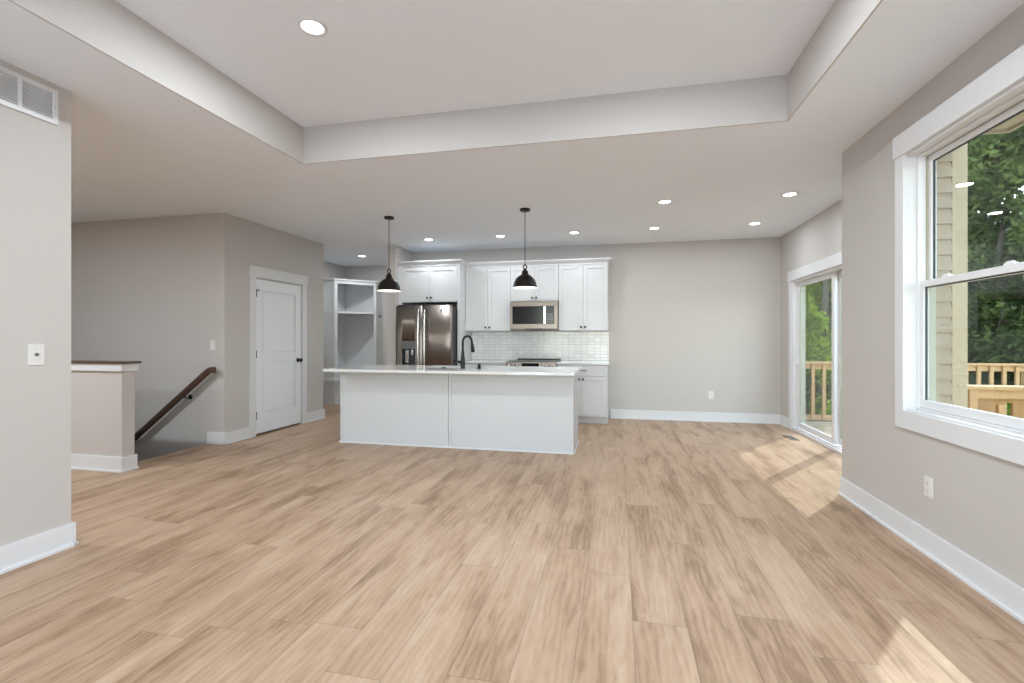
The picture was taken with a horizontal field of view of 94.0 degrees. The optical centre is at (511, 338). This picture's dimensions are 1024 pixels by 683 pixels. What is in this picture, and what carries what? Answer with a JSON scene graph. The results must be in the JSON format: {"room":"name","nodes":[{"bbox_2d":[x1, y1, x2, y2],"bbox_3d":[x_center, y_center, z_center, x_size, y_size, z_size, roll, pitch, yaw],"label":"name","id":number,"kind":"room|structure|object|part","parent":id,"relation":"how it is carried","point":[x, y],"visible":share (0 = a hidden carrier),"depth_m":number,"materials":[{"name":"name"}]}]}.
{"room":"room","nodes":[
{"label":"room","id":0,"kind":"room"},
{"bbox_2d":[0,59,70,546],"bbox_3d":[-3.219,-0.122,0.678,0.150,2.740,4.540,0,0,12],"label":"wall","id":1,"kind":"structure","parent":0,"point":[35,153],"depth_m":2.69,"materials":[{"name":"beige paint"}]},
{"bbox_2d":[0,66,57,125],"bbox_3d":[-2.756,-1.353,2.399,0.014,0.202,0.830,0,0,12],"label":"air vent","id":2,"kind":"object","parent":1,"relation":"in","point":[18,92],"visible":1,"depth_m":2.67,"materials":[{"name":"white metal"}]},
{"bbox_2d":[28,344,43,364],"bbox_3d":[-2.690,0.088,2.702,0.014,0.120,0.078,0,0,12],"label":"wall jack","id":3,"kind":"object","parent":1,"relation":"attached to","point":[35,351],"visible":1,"depth_m":2.70,"materials":[{"name":"white plastic"}]},
{"bbox_2d":[0,522,78,574],"bbox_3d":[-3.202,1.178,0.690,0.180,0.140,4.570,0,0,12],"label":"baseboard","id":4,"kind":"structure","parent":1,"relation":"attached to","point":[20,553],"depth_m":2.69,"materials":[{"name":"white paint"}]},
{"bbox_2d":[71,360,141,472],"bbox_3d":[-5.315,2.081,4.903,3.510,3.734,0.190,0,0,12],"label":"wall","id":5,"kind":"structure","parent":0,"point":[102,392],"depth_m":4.53,"materials":[{"name":"beige paint"}]},
{"bbox_3d":[-5.327,0.268,4.906,3.485,0.070,0.160,0,0,12],"label":"cap trim","id":6,"kind":"part","parent":5,"relation":"part of","materials":[{"name":"white paint"}]},
{"bbox_3d":[-5.322,1.178,4.898,3.497,0.140,0.173,0,0,12],"label":"baseboard","id":7,"kind":"part","parent":5,"relation":"part of","materials":[{"name":"white paint"}]},
{"bbox_2d":[71,213,215,461],"bbox_3d":[-5.137,1.228,6.090,3.346,5.440,0.120,0,0,12],"label":"wall","id":8,"kind":"structure","parent":0,"point":[143,289],"depth_m":5.86,"materials":[{"name":"beige paint"}]},
{"bbox_2d":[137,444,209,462],"bbox_3d":[-5.337,2.596,5.521,3.400,2.704,1.077,0,0,12],"label":"trim","id":9,"kind":"structure","parent":8,"relation":"attached to","point":[205,444],"depth_m":5.18,"materials":[{"name":"brown wood"}]},
{"bbox_2d":[135,367,215,441],"bbox_3d":[-4.946,1.500,5.932,3.032,2.343,0.105,0,0,12],"label":"handrail","id":10,"kind":"object","parent":8,"relation":"attached to","point":[208,371],"visible":0.41,"depth_m":5.68,"materials":[{"name":"brown wood"}]},
{"bbox_2d":[210,340,214,349],"bbox_3d":[-3.558,0.073,5.676,0.072,0.118,0.009,0,0,12],"label":"light switch","id":11,"kind":"object","parent":8,"relation":"attached to","point":[212,342],"visible":1,"depth_m":5.67,"materials":[{"name":"white plastic"}]},
{"bbox_2d":[216,213,322,432],"bbox_3d":[-3.720,-0.122,6.713,1.086,2.740,1.948,0,0,12],"label":"wall","id":12,"kind":"structure","parent":0,"point":[241,243],"depth_m":5.95,"materials":[{"name":"beige paint"}]},
{"bbox_2d":[206,409,325,444],"bbox_3d":[-3.292,1.178,6.612,0.266,0.140,1.994,0,0,12],"label":"baseboard","id":13,"kind":"structure","parent":12,"relation":"attached to","point":[216,438],"depth_m":5.79,"materials":[{"name":"white paint"}]},
{"bbox_2d":[248,265,307,437],"bbox_3d":[-3.220,0.158,6.579,0.188,2.180,1.151,0,0,12],"label":"door","id":14,"kind":"structure","parent":12,"relation":"in","point":[277,309],"depth_m":6.52,"materials":[{"name":"white paint"}]},
{"bbox_3d":[-3.216,0.226,6.578,0.036,2.001,0.893,0,0,12],"label":"panel","id":15,"kind":"part","parent":14,"relation":"part of","materials":[{"name":"white paint"}]},
{"bbox_2d":[323,261,386,364],"bbox_3d":[-2.721,-0.122,8.684,2.190,2.740,2.330,0,0,12],"label":"wall","id":16,"kind":"structure","parent":0,"point":[330,270],"depth_m":9.71,"materials":[{"name":"beige paint"}]},
{"bbox_2d":[387,245,413,364],"bbox_3d":[-1.711,-0.122,8.528,0.150,2.740,1.920,0,0,12],"label":"wall column","id":17,"kind":"structure","parent":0,"point":[395,253],"depth_m":7.59,"materials":[{"name":"beige paint"}]},
{"bbox_2d":[0,404,1023,682],"bbox_3d":[-1.976,1.398,3.814,10.500,0.300,11.520,0,0,12],"label":"floor","id":18,"kind":"structure","parent":0,"point":[654,551],"depth_m":2.55,"materials":[{"name":"brown wood"}]},
{"bbox_2d":[323,278,381,404],"bbox_3d":[-3.115,0.053,9.372,0.876,2.390,0.866,0,0,12],"label":"open shelving unit","id":19,"kind":"object","parent":18,"relation":"on","point":[352,324],"visible":0.85,"depth_m":9.60,"materials":[{"name":"white paint"}]},
{"bbox_3d":[-3.115,0.796,9.372,0.876,0.055,0.866,0,0,12],"label":"bench seat","id":20,"kind":"part","parent":19,"relation":"part of","materials":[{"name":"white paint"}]},
{"bbox_3d":[-3.118,-1.122,9.383,0.866,0.040,0.846,0,0,12],"label":"crown molding","id":21,"kind":"part","parent":19,"relation":"part of","materials":[{"name":"white paint"}]},
{"bbox_3d":[-3.137,0.073,9.413,0.816,2.350,0.796,0,0,12],"label":"panel","id":22,"kind":"part","parent":19,"relation":"part of","materials":[{"name":"white paint"}]},
{"bbox_2d":[335,311,381,314],"bbox_3d":[-3.129,-0.507,9.401,0.836,0.040,0.816,0,0,12],"label":"shelf","id":23,"kind":"object","parent":19,"relation":"attached to","point":[336,312],"depth_m":9.43,"materials":[{"name":"white paint"}]},
{"bbox_2d":[396,304,456,365],"bbox_3d":[-1.271,0.361,7.647,0.898,1.775,0.930,0,0,12],"label":"refrigerator","id":24,"kind":"object","parent":18,"relation":"on","point":[426,334],"visible":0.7,"depth_m":7.26,"materials":[{"name":"grey metal"}]},
{"bbox_3d":[-1.582,0.094,7.329,0.220,0.119,0.026,0,0,12],"label":"dispenser panel","id":25,"kind":"part","parent":24,"relation":"part of","materials":[{"name":"grey plastic"}]},
{"bbox_3d":[-1.572,0.061,7.345,0.439,1.135,0.070,0,0,12],"label":"door","id":26,"kind":"part","parent":24,"relation":"part of","materials":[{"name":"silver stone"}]},
{"bbox_3d":[-1.418,0.053,7.245,0.029,1.019,0.080,0,0,12],"label":"handle","id":27,"kind":"part","parent":24,"relation":"part of","materials":[{"name":"metal"}]},
{"bbox_3d":[-1.320,0.053,7.223,0.029,1.019,0.080,0,0,12],"label":"handle","id":28,"kind":"part","parent":24,"relation":"part of","materials":[{"name":"metal"}]},
{"bbox_3d":[-1.131,0.061,7.248,0.453,1.135,0.070,0,0,12],"label":"door","id":29,"kind":"part","parent":24,"relation":"part of","materials":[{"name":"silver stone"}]},
{"bbox_2d":[397,259,470,365],"bbox_3d":[-1.237,0.009,7.801,1.078,2.478,0.671,0,0,12],"label":"tall cabinet","id":30,"kind":"object","parent":18,"relation":"on","point":[425,281],"visible":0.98,"depth_m":7.52,"materials":[{"name":"white paint"}]},
{"bbox_3d":[-1.526,-0.855,7.576,0.460,0.549,0.020,0,0,12],"label":"door","id":31,"kind":"part","parent":30,"relation":"part of","materials":[{"name":"white paint"}]},
{"bbox_3d":[-1.237,-1.191,7.801,1.078,0.078,0.671,0,0,12],"label":"crown molding","id":32,"kind":"part","parent":30,"relation":"part of","materials":[{"name":"white paint"}]},
{"bbox_3d":[-1.073,-0.855,7.476,0.459,0.549,0.020,0,0,12],"label":"door","id":33,"kind":"part","parent":30,"relation":"part of","materials":[{"name":"white paint"}]},
{"bbox_2d":[339,372,578,454],"bbox_3d":[-0.631,0.812,5.797,2.829,0.872,0.709,0,0,12],"label":"kitchen island","id":34,"kind":"object","parent":18,"relation":"on","point":[497,412],"visible":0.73,"depth_m":5.45,"materials":[{"name":"grey paint"}]},
{"bbox_3d":[-2.060,0.813,5.773,0.022,0.870,0.020,0,0,12],"label":"corner trim","id":35,"kind":"part","parent":34,"relation":"part of","materials":[{"name":"grey paint"}]},
{"bbox_3d":[-1.389,0.804,5.631,1.351,0.852,0.014,0,0,12],"label":"panel","id":36,"kind":"part","parent":34,"relation":"part of","materials":[{"name":"grey paint"}]},
{"bbox_3d":[-0.707,0.804,5.476,0.030,0.852,0.024,0,0,12],"label":"corner trim","id":37,"kind":"part","parent":34,"relation":"part of","materials":[{"name":"grey paint"}]},
{"bbox_2d":[323,364,580,375],"bbox_3d":[-0.665,0.361,5.678,2.882,0.030,1.005,0,0,12],"label":"island countertop","id":38,"kind":"structure","parent":34,"relation":"on","point":[450,369],"depth_m":5.40,"materials":[{"name":"white stone"}]},
{"bbox_2d":[453,335,474,368],"bbox_3d":[-0.551,0.150,5.644,0.274,0.393,0.110,0,0,-30],"label":"faucet","id":39,"kind":"object","parent":38,"relation":"on","point":[462,361],"visible":1,"depth_m":5.59,"materials":[{"name":"black metal"}]},
{"bbox_3d":[-0.527,0.050,5.659,0.027,0.193,0.180,0,0,40],"label":"spout","id":40,"kind":"part","parent":39,"relation":"part of","materials":[{"name":"black metal"}]},
{"bbox_3d":[-0.639,1.238,5.763,2.829,0.020,0.639,0,0,12],"label":"shoe molding","id":41,"kind":"part","parent":34,"relation":"part of","materials":[{"name":"white paint"}]},
{"bbox_3d":[-0.025,0.804,5.330,1.365,0.852,0.014,0,0,12],"label":"panel","id":42,"kind":"part","parent":34,"relation":"part of","materials":[{"name":"grey paint"}]},
{"bbox_3d":[0.654,0.813,5.176,0.026,0.870,0.020,0,0,12],"label":"corner trim","id":43,"kind":"part","parent":34,"relation":"part of","materials":[{"name":"grey paint"}]},
{"bbox_3d":[0.728,0.804,5.489,0.008,0.852,0.625,0,0,12],"label":"panel","id":44,"kind":"part","parent":34,"relation":"part of","materials":[{"name":"grey paint"}]},
{"bbox_2d":[460,363,505,365],"bbox_3d":[-0.387,0.812,7.625,0.740,0.872,0.650,0,0,12],"label":"base cabinet","id":45,"kind":"object","parent":18,"relation":"on","point":[466,364],"visible":0.02,"depth_m":7.34,"materials":[{"name":"white paint"}]},
{"bbox_3d":[-0.448,0.466,7.348,0.734,0.155,0.020,0,0,12],"label":"drawer","id":46,"kind":"part","parent":45,"relation":"part of","materials":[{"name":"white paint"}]},
{"bbox_2d":[465,360,509,363],"bbox_3d":[-0.387,0.361,7.623,0.740,0.030,0.633,0,0,12],"label":"countertop","id":47,"kind":"structure","parent":45,"relation":"on","point":[466,361],"depth_m":7.33,"materials":[{"name":"white stone"}]},
{"bbox_2d":[506,358,560,366],"bbox_3d":[0.341,0.782,7.419,0.760,0.932,0.710,0,0,12],"label":"range","id":48,"kind":"object","parent":18,"relation":"on","point":[536,362],"visible":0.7,"depth_m":7.17,"materials":[{"name":"silver metal"}]},
{"bbox_3d":[0.280,0.409,7.144,0.760,0.138,0.075,0,0,12],"label":"control panel","id":49,"kind":"part","parent":48,"relation":"part of","materials":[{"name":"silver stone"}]},
{"bbox_2d":[510,359,560,361],"bbox_3d":[0.362,0.351,7.474,0.738,0.034,0.594,0,0,12],"label":"cooktop","id":50,"kind":"object","parent":48,"relation":"in","point":[516,360],"depth_m":7.38,"materials":[{"name":"silver glass"}]},
{"bbox_2d":[557,364,607,423],"bbox_3d":[1.088,0.812,7.300,0.740,0.872,0.650,0,0,12],"label":"base cabinet","id":51,"kind":"object","parent":18,"relation":"on","point":[592,379],"visible":0.64,"depth_m":6.99,"materials":[{"name":"white paint"}]},
{"bbox_3d":[0.841,0.844,7.064,0.354,0.584,0.020,0,0,12],"label":"door","id":52,"kind":"part","parent":51,"relation":"part of","materials":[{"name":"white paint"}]},
{"bbox_3d":[1.017,0.466,7.026,0.714,0.155,0.020,0,0,12],"label":"drawer","id":53,"kind":"part","parent":51,"relation":"part of","materials":[{"name":"white paint"}]},
{"bbox_2d":[556,360,609,364],"bbox_3d":[1.100,0.361,7.296,0.770,0.030,0.633,0,0,12],"label":"countertop","id":54,"kind":"structure","parent":51,"relation":"on","point":[561,361],"depth_m":7.01,"materials":[{"name":"white stone"}]},
{"bbox_3d":[1.193,0.844,6.987,0.354,0.584,0.020,0,0,12],"label":"door","id":55,"kind":"part","parent":51,"relation":"part of","materials":[{"name":"white paint"}]},
{"bbox_2d":[783,435,799,440],"bbox_3d":[3.514,1.246,6.005,0.110,0.005,0.280,0,0,12],"label":"floor vent","id":56,"kind":"object","parent":18,"relation":"in","point":[788,437],"visible":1,"depth_m":5.96,"materials":[{"name":"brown metal"}]},
{"bbox_2d":[0,0,1023,266],"bbox_3d":[-1.976,-1.696,3.814,10.500,0.409,11.520,0,0,12],"label":"ceiling","id":57,"kind":"structure","parent":0,"point":[140,149],"depth_m":3.38,"materials":[{"name":"white paint"}]},
{"bbox_2d":[296,17,327,36],"bbox_3d":[-1.152,-1.798,2.756,0.170,0.006,0.170,0,0,12],"label":"recessed light","id":58,"kind":"object","parent":57,"relation":"in","point":[310,26],"visible":1,"depth_m":2.75,"materials":[{"name":"white paint"}]},
{"bbox_2d":[377,216,400,291],"bbox_3d":[-1.505,-1.040,5.846,0.286,0.904,0.286,0,0,12],"label":"pendant light","id":59,"kind":"object","parent":57,"relation":"hanging from","point":[388,284],"visible":1,"depth_m":5.77,"materials":[{"name":"black metal"}]},
{"bbox_3d":[-1.505,-0.665,5.846,0.286,0.150,0.286,0,0,12],"label":"lamp shade","id":60,"kind":"part","parent":59,"relation":"part of","materials":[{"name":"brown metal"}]},
{"bbox_2d":[8,0,882,163],"bbox_3d":[-0.502,-1.646,1.154,3.767,0.309,5.161,0,0,12],"label":"tray ceiling border","id":61,"kind":"structure","parent":57,"relation":"attached to","point":[106,26],"depth_m":3.39,"materials":[{"name":"beige paint"}]},
{"bbox_2d":[513,208,536,288],"bbox_3d":[0.149,-1.040,5.484,0.286,0.904,0.286,0,0,12],"label":"pendant light","id":62,"kind":"object","parent":57,"relation":"hanging from","point":[523,281],"visible":1,"depth_m":5.41,"materials":[{"name":"black metal"}]},
{"bbox_3d":[0.149,-0.665,5.484,0.286,0.150,0.286,0,0,12],"label":"lamp shade","id":63,"kind":"part","parent":62,"relation":"part of","materials":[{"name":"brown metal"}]},
{"bbox_2d":[568,231,579,233],"bbox_3d":[0.873,-1.489,6.704,0.170,0.006,0.170,0,0,12],"label":"recessed light","id":64,"kind":"object","parent":57,"relation":"in","point":[571,232],"visible":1,"depth_m":6.68,"materials":[{"name":"white paint"}]},
{"bbox_2d":[648,227,660,229],"bbox_3d":[1.920,-1.489,6.438,0.170,0.006,0.170,0,0,12],"label":"recessed light","id":65,"kind":"object","parent":57,"relation":"in","point":[650,228],"visible":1,"depth_m":6.44,"materials":[{"name":"white paint"}]},
{"bbox_2d":[657,199,672,203],"bbox_3d":[1.661,-1.489,5.194,0.170,0.006,0.170,0,0,12],"label":"recessed light","id":66,"kind":"object","parent":57,"relation":"in","point":[666,201],"visible":1,"depth_m":5.18,"materials":[{"name":"white paint"}]},
{"bbox_2d":[747,222,761,224],"bbox_3d":[3.136,-1.489,6.170,0.170,0.006,0.170,0,0,12],"label":"recessed light","id":67,"kind":"object","parent":57,"relation":"in","point":[751,223],"visible":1,"depth_m":6.16,"materials":[{"name":"white paint"}]},
{"bbox_2d":[780,192,798,196],"bbox_3d":[2.867,-1.489,4.929,0.170,0.006,0.170,0,0,12],"label":"recessed light","id":68,"kind":"object","parent":57,"relation":"in","point":[789,194],"visible":1,"depth_m":4.92,"materials":[{"name":"white paint"}]},
{"bbox_2d":[414,237,780,417],"bbox_3d":[1.216,-0.122,7.683,5.930,2.740,0.150,0,0,12],"label":"wall","id":69,"kind":"structure","parent":0,"point":[688,320],"depth_m":7.28,"materials":[{"name":"beige paint"}]},
{"bbox_2d":[465,261,514,330],"bbox_3d":[-0.355,-0.674,7.754,0.746,1.095,0.384,0,0,12],"label":"upper cabinet","id":70,"kind":"object","parent":69,"relation":"attached to","point":[487,284],"visible":0.98,"depth_m":7.61,"materials":[{"name":"white paint"}]},
{"bbox_3d":[-0.568,-0.631,7.656,0.369,1.000,0.020,0,0,12],"label":"door","id":71,"kind":"part","parent":70,"relation":"part of","materials":[{"name":"white paint"}]},
{"bbox_3d":[-0.355,-1.178,7.754,0.746,0.087,0.384,0,0,12],"label":"crown molding","id":72,"kind":"part","parent":70,"relation":"part of","materials":[{"name":"white paint"}]},
{"bbox_3d":[-0.204,-0.631,7.576,0.369,1.000,0.020,0,0,12],"label":"door","id":73,"kind":"part","parent":70,"relation":"part of","materials":[{"name":"white paint"}]},
{"bbox_2d":[510,259,558,301],"bbox_3d":[0.380,-0.904,7.592,0.756,0.635,0.384,0,0,12],"label":"upper cabinet","id":74,"kind":"object","parent":69,"relation":"attached to","point":[545,273],"visible":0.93,"depth_m":7.43,"materials":[{"name":"white paint"}]},
{"bbox_3d":[0.165,-0.861,7.495,0.374,0.540,0.020,0,0,12],"label":"door","id":75,"kind":"part","parent":74,"relation":"part of","materials":[{"name":"white paint"}]},
{"bbox_2d":[510,301,558,329],"bbox_3d":[0.374,-0.362,7.564,0.750,0.435,0.438,0,0,12],"label":"microwave","id":76,"kind":"object","parent":74,"relation":"attached to","point":[527,315],"visible":0.95,"depth_m":7.37,"materials":[{"name":"silver metal"}]},
{"bbox_3d":[0.249,-0.368,7.407,0.490,0.273,0.026,0,0,12],"label":"door glass","id":77,"kind":"part","parent":76,"relation":"part of","materials":[{"name":"black glass"}]},
{"bbox_3d":[0.503,-0.368,7.338,0.035,0.273,0.052,0,0,12],"label":"handle","id":78,"kind":"part","parent":76,"relation":"part of","materials":[{"name":"metal"}]},
{"bbox_3d":[0.585,-0.368,7.332,0.128,0.273,0.028,0,0,12],"label":"control panel","id":79,"kind":"part","parent":76,"relation":"part of","materials":[{"name":"black glass"}]},
{"bbox_3d":[0.380,-1.178,7.592,0.756,0.087,0.384,0,0,12],"label":"crown molding","id":80,"kind":"part","parent":74,"relation":"part of","materials":[{"name":"white paint"}]},
{"bbox_3d":[0.534,-0.861,7.414,0.374,0.540,0.020,0,0,12],"label":"door","id":81,"kind":"part","parent":74,"relation":"part of","materials":[{"name":"white paint"}]},
{"bbox_2d":[471,331,608,360],"bbox_3d":[0.422,0.110,7.775,2.256,0.470,0.011,0,0,12],"label":"backsplash","id":82,"kind":"structure","parent":69,"relation":"attached to","point":[488,345],"depth_m":7.76,"materials":[{"name":"white tile"}]},
{"bbox_2d":[558,257,611,330],"bbox_3d":[1.139,-0.674,7.425,0.795,1.095,0.384,0,0,12],"label":"upper cabinet","id":83,"kind":"object","parent":69,"relation":"attached to","point":[583,282],"visible":1,"depth_m":7.28,"materials":[{"name":"white paint"}]},
{"bbox_3d":[0.904,-0.631,7.332,0.371,1.000,0.020,0,0,12],"label":"door","id":84,"kind":"part","parent":83,"relation":"part of","materials":[{"name":"white paint"}]},
{"bbox_3d":[1.139,-1.178,7.425,0.795,0.087,0.384,0,0,12],"label":"crown molding","id":85,"kind":"part","parent":83,"relation":"part of","materials":[{"name":"white paint"}]},
{"bbox_3d":[1.264,-0.631,7.253,0.359,1.000,0.020,0,0,12],"label":"door","id":86,"kind":"part","parent":83,"relation":"part of","materials":[{"name":"white paint"}]},
{"bbox_2d":[611,409,780,423],"bbox_3d":[2.747,1.178,7.254,2.445,0.140,0.030,0,0,12],"label":"baseboard","id":87,"kind":"structure","parent":69,"relation":"attached to","point":[615,413],"depth_m":7.24,"materials":[{"name":"white paint"}]},
{"bbox_2d":[708,391,713,398],"bbox_3d":[3.005,0.848,7.208,0.072,0.118,0.008,0,0,12],"label":"power outlet","id":88,"kind":"object","parent":69,"relation":"attached to","point":[710,393],"visible":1,"depth_m":7.21,"materials":[{"name":"white plastic"}]},
{"bbox_2d":[781,200,841,417],"bbox_3d":[3.657,-0.122,5.342,0.155,2.740,3.373,0,0,12],"label":"wall","id":89,"kind":"structure","parent":0,"point":[819,237],"depth_m":6.22,"materials":[{"name":"beige paint"}]},
{"bbox_2d":[788,251,841,454],"bbox_3d":[3.674,0.161,5.478,0.180,2.175,2.368,0,0,12],"label":"door","id":90,"kind":"structure","parent":89,"relation":"in","point":[799,278],"depth_m":6.00,"materials":[{"name":"white paint"}]},
{"bbox_3d":[3.856,0.248,6.470,0.042,0.200,0.025,0,0,12],"label":"handle","id":91,"kind":"part","parent":90,"relation":"part of","materials":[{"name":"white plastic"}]},
{"bbox_3d":[3.781,0.218,5.949,0.035,1.960,1.135,0,0,12],"label":"sliding panel","id":92,"kind":"part","parent":90,"relation":"part of","materials":[{"name":"clear glass"}]},
{"bbox_3d":[3.611,0.218,4.945,0.035,1.960,1.031,0,0,12],"label":"fixed panel","id":93,"kind":"part","parent":90,"relation":"part of","materials":[{"name":"white plastic"}]},
{"bbox_2d":[842,146,850,481],"bbox_3d":[2.993,-0.122,3.679,0.736,2.740,0.160,0,0,12],"label":"wall","id":94,"kind":"structure","parent":0,"point":[846,155],"depth_m":3.76,"materials":[{"name":"beige paint"}]},
{"bbox_2d":[851,3,1023,587],"bbox_3d":[1.998,-0.122,0.511,0.156,2.740,6.457,0,0,12],"label":"wall","id":95,"kind":"structure","parent":0,"point":[976,506],"depth_m":3.05,"materials":[{"name":"beige paint"}]},
{"bbox_2d":[779,415,1023,623],"bbox_3d":[2.571,1.178,2.193,0.611,0.140,9.990,0,0,12],"label":"baseboard","id":96,"kind":"structure","parent":95,"relation":"attached to","point":[1001,591],"depth_m":2.62,"materials":[{"name":"white paint"}]},
{"bbox_2d":[924,475,932,498],"bbox_3d":[2.411,0.858,2.766,0.008,0.118,0.072,0,0,12],"label":"power outlet","id":97,"kind":"object","parent":95,"relation":"attached to","point":[928,482],"visible":1,"depth_m":2.76,"materials":[{"name":"white plastic"}]},
{"bbox_2d":[893,44,1023,465],"bbox_3d":[2.321,-0.367,2.035,0.181,1.850,2.117,0,0,12],"label":"window","id":98,"kind":"structure","parent":95,"relation":"in","point":[996,96],"depth_m":2.88,"materials":[{"name":"white paint"}]},
{"bbox_3d":[2.332,-0.351,2.034,0.043,1.574,1.907,0,0,12],"label":"frame","id":99,"kind":"part","parent":98,"relation":"part of","materials":[{"name":"white plastic"}]},
{"bbox_3d":[2.443,0.033,2.514,0.030,0.780,0.892,0,0,12],"label":"sash","id":100,"kind":"part","parent":98,"relation":"part of","materials":[{"name":"white plastic"}]},
{"bbox_3d":[2.483,-0.719,2.505,0.030,0.808,0.892,0,0,12],"label":"sash","id":101,"kind":"part","parent":98,"relation":"part of","materials":[{"name":"white plastic"}]},
{"bbox_2d":[936,152,952,403],"bbox_3d":[3.457,-0.219,5.370,0.602,3.335,3.705,0,0,12],"label":"wall","id":102,"kind":"structure","parent":0,"point":[944,331],"depth_m":3.54,"materials":[{"name":"beige plastic"}]},
{"bbox_2d":[951,143,967,407],"bbox_3d":[3.307,-0.227,3.563,0.097,3.350,0.101,0,0,12],"label":"trim","id":103,"kind":"structure","parent":102,"relation":"attached to","point":[960,155],"depth_m":3.51,"materials":[{"name":"beige wood"}]},
{"bbox_2d":[983,112,1023,134],"bbox_3d":[2.298,-1.442,0.139,0.590,0.180,6.260,0,0,12],"label":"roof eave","id":104,"kind":"structure","parent":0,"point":[1017,121],"depth_m":3.07},
{"label":"outside","id":105,"kind":"structure","parent":0,"visible":0},
{"bbox_2d":[806,421,831,435],"bbox_3d":[5.806,1.588,2.325,6.460,0.280,11.640,0,0,12],"label":"deck","id":106,"kind":"object","parent":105,"point":[826,427],"visible":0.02,"depth_m":7.89,"materials":[{"name":"beige wood"}]},
{"bbox_2d":[806,362,1023,420],"bbox_3d":[7.306,0.922,7.832,5.890,1.052,0.180,0,0,12],"label":"deck railing","id":107,"kind":"object","parent":106,"relation":"on","point":[1017,368],"visible":0.1,"depth_m":7.73,"materials":[{"name":"brown wood"}]},
{"bbox_3d":[8.260,0.940,7.669,0.090,1.016,0.088,0,0,12],"label":"post","id":108,"kind":"part","parent":107,"relation":"part of","materials":[{"name":"brown wood"}]},
{"bbox_2d":[968,385,1023,418],"bbox_3d":[4.719,0.922,3.934,1.755,1.052,0.195,0,0,12],"label":"deck railing","id":109,"kind":"object","parent":106,"relation":"on","point":[989,398],"visible":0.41,"depth_m":4.03,"materials":[{"name":"brown wood"}]},
{"bbox_3d":[3.895,0.939,4.039,0.060,1.018,0.035,0,0,12],"label":"post","id":110,"kind":"part","parent":109,"relation":"part of","materials":[{"name":"brown wood"}]},
{"bbox_3d":[4.714,0.900,3.897,1.670,0.937,0.040,0,0,12],"label":"cross rail","id":111,"kind":"part","parent":109,"relation":"part of","materials":[{"name":"brown wood"}]},
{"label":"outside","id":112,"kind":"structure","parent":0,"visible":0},
{"bbox_2d":[806,220,1023,421],"bbox_3d":[11.379,-1.128,5.173,110.000,11.028,105.000,0,0,12],"label":"ground","id":113,"kind":"structure","parent":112,"point":[984,377],"depth_m":11.89,"materials":[{"name":"green plant"}]},
{"bbox_2d":[806,278,831,401],"bbox_3d":[8.234,-1.469,12.095,3.448,6.354,3.718,0,0,39],"label":"tree","id":114,"kind":"object","parent":113,"relation":"on","point":[818,345],"visible":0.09,"depth_m":11.86,"materials":[{"name":"green plant"}]},
{"bbox_2d":[806,279,831,310],"bbox_3d":[9.975,-5.180,17.099,5.215,9.493,4.824,0,0,-16],"label":"tree","id":115,"kind":"object","parent":113,"relation":"on","point":[830,302],"visible":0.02,"depth_m":16.48,"materials":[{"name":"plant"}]},
{"bbox_2d":[807,390,831,421],"bbox_3d":[7.827,1.603,10.072,2.655,2.339,2.803,0,0,12],"label":"bush","id":116,"kind":"object","parent":113,"relation":"on","point":[818,406],"visible":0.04,"depth_m":10.98,"materials":[{"name":"green plant"}]},
{"bbox_2d":[968,125,1023,379],"bbox_3d":[11.935,-2.464,11.632,3.565,7.452,4.146,0,0,-16],"label":"tree","id":117,"kind":"object","parent":113,"relation":"on","point":[995,329],"visible":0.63,"depth_m":11.32,"materials":[{"name":"green plant"}]},
{"bbox_2d":[968,139,1023,291],"bbox_3d":[15.163,-5.049,16.146,4.831,8.794,4.468,0,0,44],"label":"tree","id":118,"kind":"object","parent":113,"relation":"on","point":[970,284],"visible":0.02,"depth_m":15.41,"materials":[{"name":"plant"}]},
{"bbox_2d":[1007,403,1009,415],"bbox_3d":[11.013,1.330,9.097,2.803,2.339,2.655,0,0,28],"label":"bush","id":119,"kind":"object","parent":113,"relation":"on","point":[1008,404],"visible":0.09,"depth_m":9.79,"materials":[{"name":"green plant"}]}
]}

